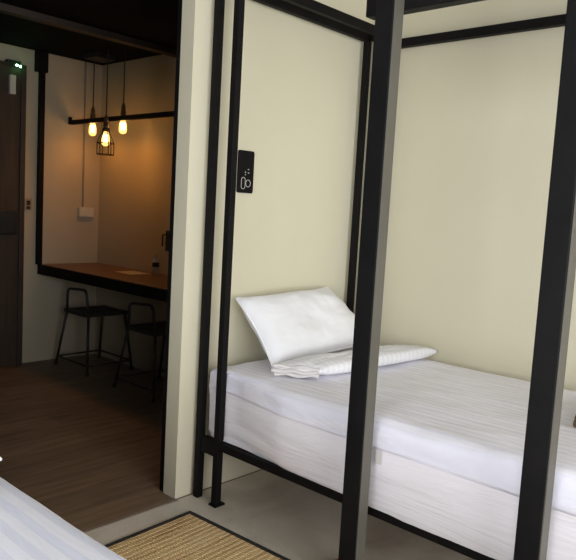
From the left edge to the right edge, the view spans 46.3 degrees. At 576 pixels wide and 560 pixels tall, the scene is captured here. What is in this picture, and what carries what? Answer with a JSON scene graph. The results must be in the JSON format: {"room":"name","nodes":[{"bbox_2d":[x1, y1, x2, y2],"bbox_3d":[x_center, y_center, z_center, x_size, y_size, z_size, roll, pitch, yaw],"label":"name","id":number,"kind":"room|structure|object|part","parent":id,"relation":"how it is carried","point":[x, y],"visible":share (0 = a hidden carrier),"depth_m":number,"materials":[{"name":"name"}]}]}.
{"room":"dormitory","nodes":[
{"label":"dormitory","id":0,"kind":"room"},
{"bbox_2d":[0,43,101,362],"bbox_3d":[-2.880,-0.442,3.667,0.142,2.182,4.364,9,8,42],"label":"wall","id":1,"kind":"structure","parent":0,"point":[68,237],"depth_m":4.89,"materials":[{"name":"paint"}]},
{"bbox_2d":[0,60,26,366],"bbox_3d":[-2.134,-0.406,4.320,0.087,2.060,0.909,9,8,42],"label":"door","id":2,"kind":"structure","parent":1,"relation":"in","point":[13,80],"depth_m":4.58,"materials":[{"name":"brown wood"}]},
{"bbox_3d":[-1.833,-1.299,4.479,0.027,0.126,0.040,9,8,42],"label":"closer arm","id":3,"kind":"part","parent":2,"relation":"part of","materials":[{"name":"beige plastic"}]},
{"bbox_2d":[5,59,23,67],"bbox_3d":[-1.826,-1.442,4.496,0.070,0.043,0.104,9,8,42],"label":"emergency light","id":4,"kind":"object","parent":1,"relation":"attached to","point":[14,63],"visible":0.98,"depth_m":4.48,"materials":[{"name":"plastic"}]},
{"bbox_2d":[25,198,31,209],"bbox_3d":[-1.814,-0.529,4.702,0.016,0.083,0.052,9,8,42],"label":"light switch","id":5,"kind":"object","parent":1,"relation":"attached to","point":[28,201],"visible":0.87,"depth_m":4.70,"materials":[{"name":"plastic"}]},
{"bbox_2d":[77,62,93,216],"bbox_3d":[-1.479,-1.029,4.967,0.042,1.124,0.118,9,8,42],"label":"junction box","id":6,"kind":"object","parent":1,"relation":"attached to","point":[82,211],"visible":1,"depth_m":4.98,"materials":[{"name":"beige plastic"}]},
{"bbox_3d":[-1.514,-0.502,4.990,0.004,0.052,0.046,9,8,42],"label":"plate","id":7,"kind":"part","parent":6,"relation":"part of","materials":[{"name":"beige plastic"}]},
{"bbox_2d":[68,111,173,124],"bbox_3d":[-0.701,-1.015,4.068,2.391,0.054,0.026,9,8,42],"label":"bar","id":8,"kind":"object","parent":1,"relation":"attached to","point":[168,113],"visible":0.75,"depth_m":4.39,"materials":[{"name":"black metal"}]},
{"bbox_2d":[0,0,177,64],"bbox_3d":[-1.937,-1.444,2.746,2.535,0.109,4.364,9,8,42],"label":"ceiling","id":9,"kind":"structure","parent":0,"point":[153,21],"depth_m":3.88,"materials":[{"name":"black paint"}]},
{"bbox_2d":[34,50,48,264],"bbox_3d":[-1.734,-0.841,4.706,0.056,1.473,0.076,9,8,42],"label":"post","id":10,"kind":"object","parent":9,"relation":"attached to","point":[41,59],"visible":1,"depth_m":4.70,"materials":[{"name":"black metal"}]},
{"bbox_3d":[-1.738,-0.773,4.726,0.037,1.332,0.035,9,8,42],"label":"post","id":11,"kind":"part","parent":10,"relation":"part of","materials":[{"name":"black metal"}]},
{"bbox_3d":[-1.696,-1.502,4.637,0.056,0.141,0.076,9,8,42],"label":"ceiling plate","id":12,"kind":"part","parent":10,"relation":"part of","materials":[{"name":"black metal"}]},
{"bbox_2d":[0,2,175,57],"bbox_3d":[-2.140,-1.392,2.845,0.066,0.038,4.229,9,8,42],"label":"trim","id":13,"kind":"structure","parent":9,"relation":"attached to","point":[7,9],"depth_m":3.86,"materials":[{"name":"brown wood"}]},
{"bbox_2d":[90,61,95,132],"bbox_3d":[-1.365,-1.288,4.729,0.054,0.545,0.053,9,8,42],"label":"pendant lamp","id":14,"kind":"object","parent":9,"relation":"hanging from","point":[92,115],"visible":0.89,"depth_m":4.73,"materials":[{"name":"plastic"}]},
{"bbox_2d":[90,106,95,117],"bbox_3d":[-1.372,-1.164,4.742,0.036,0.112,0.036,9,8,42],"label":"socket","id":15,"kind":"object","parent":14,"relation":"attached to","point":[92,115],"depth_m":4.73,"materials":[{"name":"black metal"}]},
{"bbox_3d":[-1.360,-1.376,4.720,0.007,0.369,0.007,5,6,20],"label":"cord","id":16,"kind":"part","parent":14,"relation":"part of","materials":[{"name":"plastic"}]},
{"bbox_2d":[84,51,114,62],"bbox_3d":[-1.294,-1.531,4.628,0.153,0.038,0.153,9,8,42],"label":"ceiling box","id":17,"kind":"object","parent":9,"relation":"attached to","point":[97,56],"visible":1,"depth_m":4.59,"materials":[{"name":"plastic"}]},
{"bbox_2d":[96,47,113,155],"bbox_3d":[-1.191,-1.172,4.426,0.116,0.693,0.116,9,8,42],"label":"pendant lamp","id":18,"kind":"object","parent":9,"relation":"hanging from","point":[105,128],"visible":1,"depth_m":4.43,"materials":[{"name":"metal"}]},
{"bbox_2d":[103,115,108,131],"bbox_3d":[-1.199,-1.032,4.441,0.036,0.112,0.036,9,8,42],"label":"socket","id":19,"kind":"object","parent":18,"relation":"attached to","point":[105,125],"depth_m":4.43,"materials":[{"name":"black metal"}]},
{"bbox_3d":[-1.184,-1.289,4.414,0.007,0.458,0.007,5,6,20],"label":"cord","id":20,"kind":"part","parent":18,"relation":"part of","materials":[{"name":"plastic"}]},
{"bbox_2d":[120,50,125,130],"bbox_3d":[-1.091,-1.247,4.478,0.054,0.543,0.053,9,8,42],"label":"pendant lamp","id":21,"kind":"object","parent":9,"relation":"hanging from","point":[123,107],"visible":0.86,"depth_m":4.48,"materials":[{"name":"plastic"}]},
{"bbox_2d":[120,103,125,115],"bbox_3d":[-1.098,-1.124,4.491,0.036,0.112,0.036,9,8,42],"label":"socket","id":22,"kind":"object","parent":21,"relation":"attached to","point":[123,108],"depth_m":4.48,"materials":[{"name":"black metal"}]},
{"bbox_3d":[-1.085,-1.335,4.469,0.007,0.366,0.007,5,6,20],"label":"cord","id":23,"kind":"part","parent":21,"relation":"part of","materials":[{"name":"plastic"}]},
{"bbox_2d":[95,54,175,376],"bbox_3d":[-0.518,-0.380,4.373,2.393,2.182,0.134,9,8,42],"label":"wall","id":24,"kind":"structure","parent":0,"point":[135,182],"depth_m":4.79,"materials":[{"name":"paint"}]},
{"bbox_2d":[37,263,167,301],"bbox_3d":[-0.761,0.044,4.198,2.367,0.071,0.483,9,8,42],"label":"countertop","id":25,"kind":"structure","parent":24,"relation":"attached to","point":[100,275],"depth_m":4.36,"materials":[{"name":"brown wood"}]},
{"bbox_2d":[114,271,147,274],"bbox_3d":[-1.060,-0.050,4.579,0.196,0.001,0.153,9,8,42],"label":"paper sheet","id":26,"kind":"object","parent":25,"relation":"on","point":[124,272],"visible":1,"depth_m":4.57,"materials":[{"name":"beige paper"}]},
{"bbox_2d":[152,254,158,274],"bbox_3d":[-0.888,-0.102,4.522,0.046,0.138,0.047,9,8,42],"label":"bottle","id":27,"kind":"object","parent":25,"relation":"on","point":[155,263],"visible":1,"depth_m":4.51,"materials":[{"name":"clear plastic"}]},
{"bbox_2d":[162,231,168,250],"bbox_3d":[-0.826,-0.264,4.532,0.044,0.136,0.056,9,8,42],"label":"wall bracket","id":28,"kind":"object","parent":24,"relation":"attached to","point":[167,232],"visible":0.73,"depth_m":4.54,"materials":[{"name":"plastic"}]},
{"bbox_3d":[-0.810,-0.264,4.548,0.044,0.136,0.012,9,8,42],"label":"plate","id":29,"kind":"part","parent":28,"relation":"part of","materials":[{"name":"plastic"}]},
{"bbox_2d":[0,353,473,559],"bbox_3d":[-0.635,1.039,1.678,6.436,0.087,4.364,9,8,42],"label":"floor","id":30,"kind":"structure","parent":0,"point":[87,450],"depth_m":2.94,"materials":[{"name":"brown wood"}]},
{"bbox_2d":[54,287,133,376],"bbox_3d":[-1.373,0.330,4.793,0.448,0.587,0.386,9,8,42],"label":"bar stool","id":31,"kind":"object","parent":30,"relation":"on","point":[88,311],"visible":1,"depth_m":4.72,"materials":[{"name":"metal"}]},
{"bbox_3d":[-1.606,0.406,4.775,0.138,0.405,0.018,8,8,37],"label":"leg","id":32,"kind":"part","parent":31,"relation":"part of","materials":[{"name":"metal"}]},
{"bbox_3d":[-1.439,0.144,4.613,0.301,0.188,0.020,9,8,42],"label":"backrest","id":33,"kind":"part","parent":31,"relation":"part of","materials":[{"name":"metal"}]},
{"bbox_3d":[-1.349,0.445,4.541,0.018,0.400,0.043,1,6,-21],"label":"leg","id":34,"kind":"part","parent":31,"relation":"part of","materials":[{"name":"metal"}]},
{"bbox_3d":[-1.345,0.224,4.732,0.304,0.032,0.325,9,8,42],"label":"seat","id":35,"kind":"part","parent":31,"relation":"part of","materials":[{"name":"metal"}]},
{"bbox_3d":[-1.389,0.394,5.010,0.018,0.405,0.149,1,7,-23],"label":"leg","id":36,"kind":"part","parent":31,"relation":"part of","materials":[{"name":"metal"}]},
{"bbox_3d":[-1.133,0.433,4.780,0.081,0.402,0.018,-1,7,-32],"label":"leg","id":37,"kind":"part","parent":31,"relation":"part of","materials":[{"name":"metal"}]},
{"bbox_2d":[82,498,177,532],"bbox_3d":[-0.723,0.908,2.444,0.020,0.004,0.800,9,8,42],"label":"trim","id":38,"kind":"structure","parent":30,"relation":"on","point":[175,499],"depth_m":2.56,"materials":[{"name":"grey metal"}]},
{"bbox_2d":[112,302,165,402],"bbox_3d":[-0.825,0.414,4.292,0.448,0.587,0.386,9,8,42],"label":"bar stool","id":39,"kind":"object","parent":30,"relation":"on","point":[154,329],"visible":0.74,"depth_m":4.19,"materials":[{"name":"metal"}]},
{"bbox_3d":[-1.057,0.490,4.274,0.138,0.405,0.018,8,8,37],"label":"leg","id":40,"kind":"part","parent":39,"relation":"part of","materials":[{"name":"metal"}]},
{"bbox_3d":[-0.890,0.228,4.113,0.301,0.188,0.020,9,8,42],"label":"backrest","id":41,"kind":"part","parent":39,"relation":"part of","materials":[{"name":"metal"}]},
{"bbox_3d":[-0.797,0.309,4.231,0.304,0.032,0.325,9,8,42],"label":"seat","id":42,"kind":"part","parent":39,"relation":"part of","materials":[{"name":"metal"}]},
{"bbox_3d":[-0.801,0.529,4.040,0.018,0.400,0.043,1,6,-21],"label":"leg","id":43,"kind":"part","parent":39,"relation":"part of","materials":[{"name":"metal"}]},
{"bbox_3d":[-0.841,0.478,4.509,0.018,0.405,0.149,1,7,-23],"label":"leg","id":44,"kind":"part","parent":39,"relation":"part of","materials":[{"name":"metal"}]},
{"bbox_2d":[104,511,289,559],"bbox_3d":[-0.385,0.957,2.121,0.655,0.010,0.786,8,8,40],"label":"mat","id":45,"kind":"object","parent":30,"relation":"on","point":[189,535],"visible":0.93,"depth_m":2.37,"materials":[{"name":"wicker"}]},
{"bbox_2d":[208,0,565,559],"bbox_3d":[0.876,-0.017,2.244,2.173,2.064,1.008,9,8,42],"label":"frame","id":46,"kind":"object","parent":30,"relation":"on","point":[220,447],"visible":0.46,"depth_m":2.61,"materials":[{"name":"black metal"}]},
{"bbox_3d":[-0.287,0.902,2.714,0.043,0.009,0.054,9,8,42],"label":"foot plate","id":47,"kind":"part","parent":46,"relation":"part of","materials":[{"name":"black metal"}]},
{"bbox_3d":[-0.232,-0.122,2.602,0.029,2.055,0.029,9,8,42],"label":"post","id":48,"kind":"part","parent":46,"relation":"part of","materials":[{"name":"black metal"}]},
{"bbox_3d":[0.148,-1.141,2.847,0.029,0.038,0.984,9,8,42],"label":"rail","id":49,"kind":"part","parent":46,"relation":"part of","materials":[{"name":"black metal"}]},
{"bbox_3d":[0.507,0.779,1.973,2.094,0.032,0.033,9,8,42],"label":"rail","id":50,"kind":"part","parent":46,"relation":"part of","materials":[{"name":"black metal"}]},
{"bbox_2d":[209,347,575,559],"bbox_3d":[0.785,0.603,2.323,2.206,0.338,0.979,9,8,42],"label":"mattress","id":51,"kind":"object","parent":46,"relation":"on","point":[448,443],"visible":0.65,"depth_m":2.16,"materials":[{"name":"white fabric"}]},
{"bbox_2d":[235,287,354,366],"bbox_3d":[0.125,0.189,3.035,0.237,0.278,0.820,9,8,42],"label":"pillow","id":52,"kind":"object","parent":51,"relation":"on","point":[295,324],"visible":0.85,"depth_m":2.86,"materials":[{"name":"white fabric"}]},
{"bbox_2d":[271,345,437,378],"bbox_3d":[0.307,0.333,2.837,0.908,0.078,0.156,-2,8,-43],"label":"duvet","id":53,"kind":"object","parent":51,"relation":"on","point":[316,365],"visible":0.84,"depth_m":2.67,"materials":[{"name":"white fabric"}]},
{"bbox_3d":[1.256,-0.995,2.492,2.154,0.038,0.037,9,8,42],"label":"rail","id":54,"kind":"part","parent":46,"relation":"part of","materials":[{"name":"black metal"}]},
{"bbox_2d":[338,0,575,559],"bbox_3d":[0.804,-0.252,1.536,1.632,2.670,0.093,9,8,42],"label":"support frame","id":55,"kind":"object","parent":30,"relation":"on","point":[558,270],"visible":1,"depth_m":1.84,"materials":[{"name":"black metal"}]},
{"bbox_3d":[0.268,-0.331,1.996,0.063,2.670,0.050,9,8,42],"label":"post","id":56,"kind":"part","parent":55,"relation":"part of","materials":[{"name":"black metal"}]},
{"bbox_3d":[0.675,-0.269,1.625,0.063,2.670,0.050,9,8,42],"label":"post","id":57,"kind":"part","parent":55,"relation":"part of","materials":[{"name":"black metal"}]},
{"bbox_3d":[-0.482,0.956,0.768,2.437,0.286,0.905,9,8,42],"label":"frame","id":58,"kind":"object","parent":30,"relation":"on","visible":0},
{"bbox_2d":[0,477,126,559],"bbox_3d":[-0.463,0.674,0.746,2.503,0.291,0.983,9,8,42],"label":"mattress","id":59,"kind":"object","parent":58,"relation":"on","point":[29,530],"visible":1,"depth_m":1.28,"materials":[{"name":"white fabric"}]},
{"bbox_2d":[163,0,368,498],"bbox_3d":[-0.316,-0.444,2.739,0.078,2.673,1.887,9,8,42],"label":"wall","id":60,"kind":"structure","parent":0,"point":[301,78],"depth_m":2.90,"materials":[{"name":"beige paint"}]},
{"bbox_2d":[160,0,181,491],"bbox_3d":[-0.455,-0.202,2.711,0.032,2.182,0.030,9,8,42],"label":"trim","id":61,"kind":"structure","parent":60,"relation":"attached to","point":[179,24],"depth_m":2.71,"materials":[{"name":"black metal"}]},
{"bbox_2d":[236,150,254,192],"bbox_3d":[-0.177,-0.453,2.822,0.011,0.176,0.090,9,8,42],"label":"room sign","id":62,"kind":"object","parent":60,"relation":"attached to","point":[245,164],"visible":1,"depth_m":2.82,"materials":[{"name":"black plastic"}]},
{"bbox_2d":[193,0,373,497],"bbox_3d":[0.040,-0.145,3.002,0.114,2.064,0.988,9,8,42],"label":"wall frame","id":63,"kind":"object","parent":60,"relation":"attached to","point":[204,443],"visible":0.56,"depth_m":2.73,"materials":[{"name":"black metal"}]},
{"bbox_3d":[-0.315,-0.130,2.678,0.030,2.063,0.029,9,8,42],"label":"post","id":64,"kind":"part","parent":63,"relation":"part of","materials":[{"name":"black metal"}]},
{"bbox_3d":[0.066,-1.155,2.922,0.030,0.037,0.984,9,8,42],"label":"rail","id":65,"kind":"part","parent":63,"relation":"part of","materials":[{"name":"black metal"}]},
{"bbox_3d":[0.331,-0.167,3.379,0.030,2.063,0.029,9,8,42],"label":"post","id":66,"kind":"part","parent":63,"relation":"part of","materials":[{"name":"black metal"}]},
{"bbox_2d":[353,0,575,390],"bbox_3d":[1.770,-0.267,2.200,3.901,2.673,0.131,9,8,42],"label":"wall","id":67,"kind":"structure","parent":0,"point":[476,118],"depth_m":2.98,"materials":[{"name":"beige paint"}]}
]}

